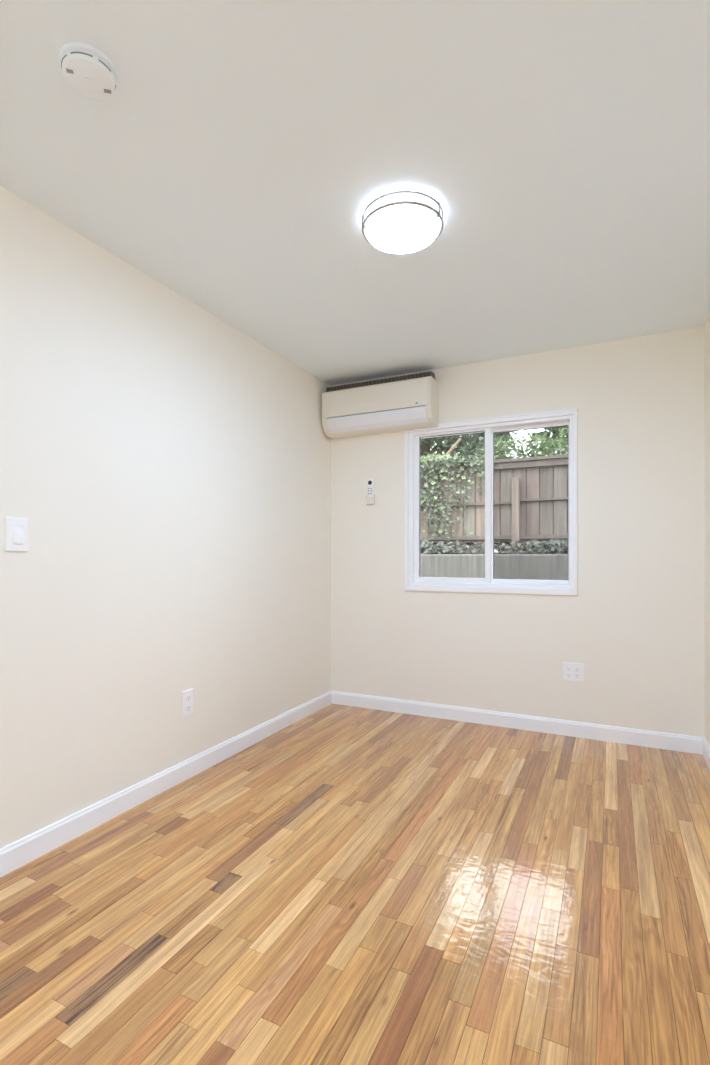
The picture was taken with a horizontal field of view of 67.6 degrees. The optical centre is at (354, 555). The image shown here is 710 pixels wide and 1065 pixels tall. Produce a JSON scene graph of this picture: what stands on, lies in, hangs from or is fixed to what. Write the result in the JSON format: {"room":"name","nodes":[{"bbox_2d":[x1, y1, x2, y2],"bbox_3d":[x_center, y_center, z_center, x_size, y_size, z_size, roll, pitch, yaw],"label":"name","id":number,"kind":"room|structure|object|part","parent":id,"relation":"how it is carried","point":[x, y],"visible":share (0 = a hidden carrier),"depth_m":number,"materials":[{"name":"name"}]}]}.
{"room":"empty bedroom","nodes":[
{"label":"empty bedroom","id":0,"kind":"room"},
{"bbox_2d":[0,186,330,848],"bbox_3d":[-1.565,-0.090,1.420,0.160,2.440,6.310,0,0,26],"label":"wall","id":1,"kind":"structure","parent":0,"point":[168,469],"depth_m":2.40,"materials":[{"name":"white paint"}]},
{"bbox_2d":[5,517,27,551],"bbox_3d":[-1.225,-0.077,1.923,0.014,0.122,0.080,0,0,26],"label":"light switch","id":2,"kind":"object","parent":1,"relation":"attached to","point":[16,529],"visible":1,"depth_m":1.92,"materials":[{"name":"white plastic"}]},
{"bbox_2d":[0,691,331,876],"bbox_3d":[-1.487,1.083,1.382,0.014,0.094,5.990,0,0,26],"label":"baseboard","id":3,"kind":"structure","parent":1,"relation":"attached to","point":[31,847],"depth_m":2.40,"materials":[{"name":"white paint"}]},
{"bbox_2d":[182,688,193,718],"bbox_3d":[-0.850,0.750,2.700,0.010,0.136,0.078,0,0,26],"label":"electrical outlet","id":4,"kind":"object","parent":1,"relation":"attached to","point":[188,695],"visible":1,"depth_m":2.69,"materials":[{"name":"white plastic"}]},
{"bbox_2d":[0,0,709,385],"bbox_3d":[-0.402,-1.385,0.856,2.745,0.150,6.310,0,0,26],"label":"ceiling","id":5,"kind":"structure","parent":0,"point":[236,156],"depth_m":1.75,"materials":[{"name":"white paint"}]},
{"bbox_2d":[59,42,117,98],"bbox_3d":[-0.713,-1.290,1.422,0.142,0.040,0.142,0,0,6],"label":"smoke detector","id":6,"kind":"object","parent":5,"relation":"attached to","point":[89,71],"visible":1,"depth_m":1.40,"materials":[{"name":"white plastic"}]},
{"bbox_2d":[70,51,92,56],"bbox_3d":[-0.702,-1.290,1.361,0.054,0.004,0.010,0,0,-10],"label":"vent","id":7,"kind":"object","parent":6,"relation":"attached to","point":[72,53],"depth_m":1.36,"materials":[{"name":"grey plastic"}]},
{"bbox_2d":[362,190,443,253],"bbox_3d":[0.182,-1.268,2.040,0.313,0.085,0.313,0,0,26],"label":"ceiling light","id":8,"kind":"object","parent":5,"relation":"attached to","point":[401,221],"visible":1,"depth_m":1.97,"materials":[{"name":"white plastic"}]},
{"bbox_2d":[0,703,709,1064],"bbox_3d":[-0.446,1.190,0.766,2.825,0.120,6.190,0,0,26],"label":"floor","id":9,"kind":"structure","parent":0,"point":[349,885],"depth_m":1.69,"materials":[{"name":"brown wood"}]},
{"bbox_2d":[331,326,704,739],"bbox_3d":[0.940,-0.090,3.623,2.425,2.440,0.160,0,0,26],"label":"wall","id":10,"kind":"structure","parent":0,"point":[635,622],"depth_m":3.31,"materials":[{"name":"white paint"}]},
{"bbox_2d":[366,495,374,504],"bbox_3d":[0.114,-0.446,3.919,0.062,0.129,0.028,0,0,26],"label":"remote holder","id":11,"kind":"object","parent":10,"relation":"attached to","point":[369,500],"visible":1,"depth_m":3.91,"materials":[{"name":"white plastic"}]},
{"bbox_2d":[367,479,373,496],"bbox_3d":[0.114,-0.478,3.918,0.048,0.185,0.021,0,0,26],"label":"remote control","id":12,"kind":"object","parent":11,"relation":"in","point":[370,482],"visible":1,"depth_m":3.91,"materials":[{"name":"white plastic"}]},
{"bbox_2d":[322,371,438,438],"bbox_3d":[0.168,-1.083,3.800,0.837,0.369,0.195,0,0,26],"label":"air conditioner","id":13,"kind":"object","parent":10,"relation":"attached to","point":[405,402],"visible":1,"depth_m":3.71,"materials":[{"name":"white plastic"}]},
{"bbox_3d":[0.130,-1.107,3.721,0.813,0.190,0.017,0,0,26],"label":"panel","id":14,"kind":"part","parent":13,"relation":"part of","materials":[{"name":"white plastic"}]},
{"bbox_2d":[326,371,434,391],"bbox_3d":[0.172,-1.236,3.817,0.805,0.062,0.135,0,0,26],"label":"grille","id":15,"kind":"object","parent":13,"relation":"attached to","point":[405,377],"depth_m":3.75,"materials":[{"name":"brown"}]},
{"bbox_2d":[404,408,577,595],"bbox_3d":[0.900,-0.338,3.612,1.153,1.169,0.154,0,0,26],"label":"window","id":16,"kind":"structure","parent":10,"relation":"in","point":[413,581],"depth_m":3.58,"materials":[{"name":"white plastic"}]},
{"bbox_3d":[0.677,-0.340,3.705,0.544,1.049,0.034,0,0,26],"label":"sash","id":17,"kind":"part","parent":16,"relation":"part of","materials":[{"name":"white plastic"}]},
{"bbox_3d":[0.871,-0.916,3.554,1.153,0.012,0.024,0,0,26],"label":"head trim","id":18,"kind":"part","parent":16,"relation":"part of","materials":[{"name":"white paint"}]},
{"bbox_3d":[1.151,-0.340,3.524,0.526,1.049,0.034,0,0,26],"label":"sash","id":19,"kind":"part","parent":16,"relation":"part of","materials":[{"name":"white plastic"}]},
{"bbox_2d":[332,691,701,753],"bbox_3d":[0.901,1.083,3.545,2.397,0.094,0.014,0,0,26],"label":"baseboard","id":20,"kind":"structure","parent":10,"relation":"attached to","point":[653,739],"depth_m":3.43,"materials":[{"name":"white paint"}]},
{"bbox_2d":[563,662,583,681],"bbox_3d":[1.367,0.728,3.321,0.122,0.116,0.010,0,0,26],"label":"electrical outlet","id":21,"kind":"object","parent":10,"relation":"attached to","point":[574,672],"visible":1,"depth_m":3.32,"materials":[{"name":"white plastic"}]},
{"bbox_2d":[705,315,709,746],"bbox_3d":[0.761,-0.090,0.292,0.160,2.440,6.310,0,0,26],"label":"wall","id":22,"kind":"structure","parent":0,"point":[707,326],"depth_m":2.94,"materials":[{"name":"white paint"}]},
{"bbox_2d":[702,738,709,769],"bbox_3d":[0.682,1.083,0.330,0.014,0.094,5.990,0,0,26],"label":"baseboard","id":23,"kind":"structure","parent":22,"relation":"attached to","point":[705,747],"depth_m":2.91,"materials":[{"name":"white paint"}]},
{"label":"outside","id":24,"kind":"structure","parent":0,"visible":0},
{"bbox_2d":[420,542,566,553],"bbox_3d":[5.740,0.010,15.276,15.000,0.440,19.500,0,0,26],"label":"ground","id":25,"kind":"structure","parent":24,"point":[471,546],"depth_m":6.88,"materials":[{"name":"green plant"}]},
{"bbox_2d":[420,432,500,458],"bbox_3d":[1.096,-2.161,10.215,3.606,3.933,2.200,0,0,43],"label":"tree","id":26,"kind":"object","parent":25,"relation":"on","point":[448,442],"visible":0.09,"depth_m":9.65,"materials":[{"name":"green plant"}]},
{"bbox_2d":[420,434,515,459],"bbox_3d":[3.173,-5.832,16.028,6.010,11.276,3.402,0,0,9],"label":"tree","id":27,"kind":"object","parent":25,"relation":"on","point":[431,444],"visible":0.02,"depth_m":15.32,"materials":[{"name":"green plant"}]},
{"bbox_2d":[464,431,515,460],"bbox_3d":[2.835,-2.463,11.734,1.829,4.542,1.768,0,0,26],"label":"tree","id":28,"kind":"object","parent":25,"relation":"on","point":[505,437],"visible":0.05,"depth_m":11.52,"materials":[{"name":"green plant"}]},
{"bbox_2d":[420,454,567,549],"bbox_3d":[1.885,-0.618,6.866,7.600,1.255,0.180,0,0,26],"label":"wooden fence","id":29,"kind":"object","parent":25,"relation":"on","point":[531,493],"visible":0.11,"depth_m":6.80,"materials":[{"name":"wood"}]},
{"bbox_2d":[420,454,484,538],"bbox_3d":[0.260,-0.835,7.680,3.460,1.242,0.498,0,0,26],"label":"climbing ivy","id":30,"kind":"object","parent":29,"relation":"attached to","point":[430,461],"visible":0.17,"depth_m":7.06,"materials":[{"name":"green plant"}]},
{"bbox_3d":[1.197,-0.686,7.224,1.850,0.032,0.045,0,0,26],"label":"rail","id":31,"kind":"part","parent":29,"relation":"part of","materials":[{"name":"wood"}]},
{"bbox_3d":[1.892,-1.165,6.881,7.600,0.080,0.055,0,0,26],"label":"rail","id":32,"kind":"part","parent":29,"relation":"part of","materials":[{"name":"wood"}]},
{"bbox_3d":[1.894,-0.240,6.886,7.600,0.050,0.045,0,0,26],"label":"rail","id":33,"kind":"part","parent":29,"relation":"part of","materials":[{"name":"wood"}]},
{"bbox_3d":[1.897,-1.225,6.891,7.600,0.040,0.125,0,0,26],"label":"cap rail","id":34,"kind":"part","parent":29,"relation":"part of","materials":[{"name":"wood"}]},
{"bbox_3d":[2.045,-0.490,6.738,0.090,1.000,0.090,0,0,26],"label":"post","id":35,"kind":"part","parent":29,"relation":"part of","materials":[{"name":"wood"}]},
{"bbox_3d":[2.951,-0.711,6.373,1.850,0.032,0.045,0,0,26],"label":"rail","id":36,"kind":"part","parent":29,"relation":"part of","materials":[{"name":"wood"}]},
{"bbox_2d":[420,537,567,553],"bbox_3d":[1.793,-0.111,6.630,7.479,0.286,0.379,0,0,26],"label":"ivy","id":37,"kind":"object","parent":25,"relation":"on","point":[554,544],"visible":0.16,"depth_m":6.53,"materials":[{"name":"green plant"}]},
{"bbox_2d":[471,428,567,460],"bbox_3d":[2.784,-1.087,8.263,1.973,1.788,1.030,0,0,14],"label":"tree","id":38,"kind":"object","parent":25,"relation":"on","point":[546,449],"visible":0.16,"depth_m":8.15,"materials":[{"name":"green plant"}]},
{"bbox_2d":[525,426,567,454],"bbox_3d":[4.262,-2.133,9.136,2.659,3.869,1.802,0,0,26],"label":"tree","id":39,"kind":"object","parent":25,"relation":"on","point":[554,430],"visible":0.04,"depth_m":9.15,"materials":[{"name":"green plant"}]},
{"bbox_3d":[0.843,0.955,5.176,15.000,0.150,2.550,0,0,26],"label":"ground","id":40,"kind":"structure","parent":0,"visible":0},
{"bbox_2d":[420,554,567,579],"bbox_3d":[1.438,0.455,6.404,15.000,0.950,0.220,0,0,26],"label":"wall","id":41,"kind":"structure","parent":40,"relation":"on","point":[506,566],"depth_m":6.15,"materials":[{"name":"concrete"}]}
]}

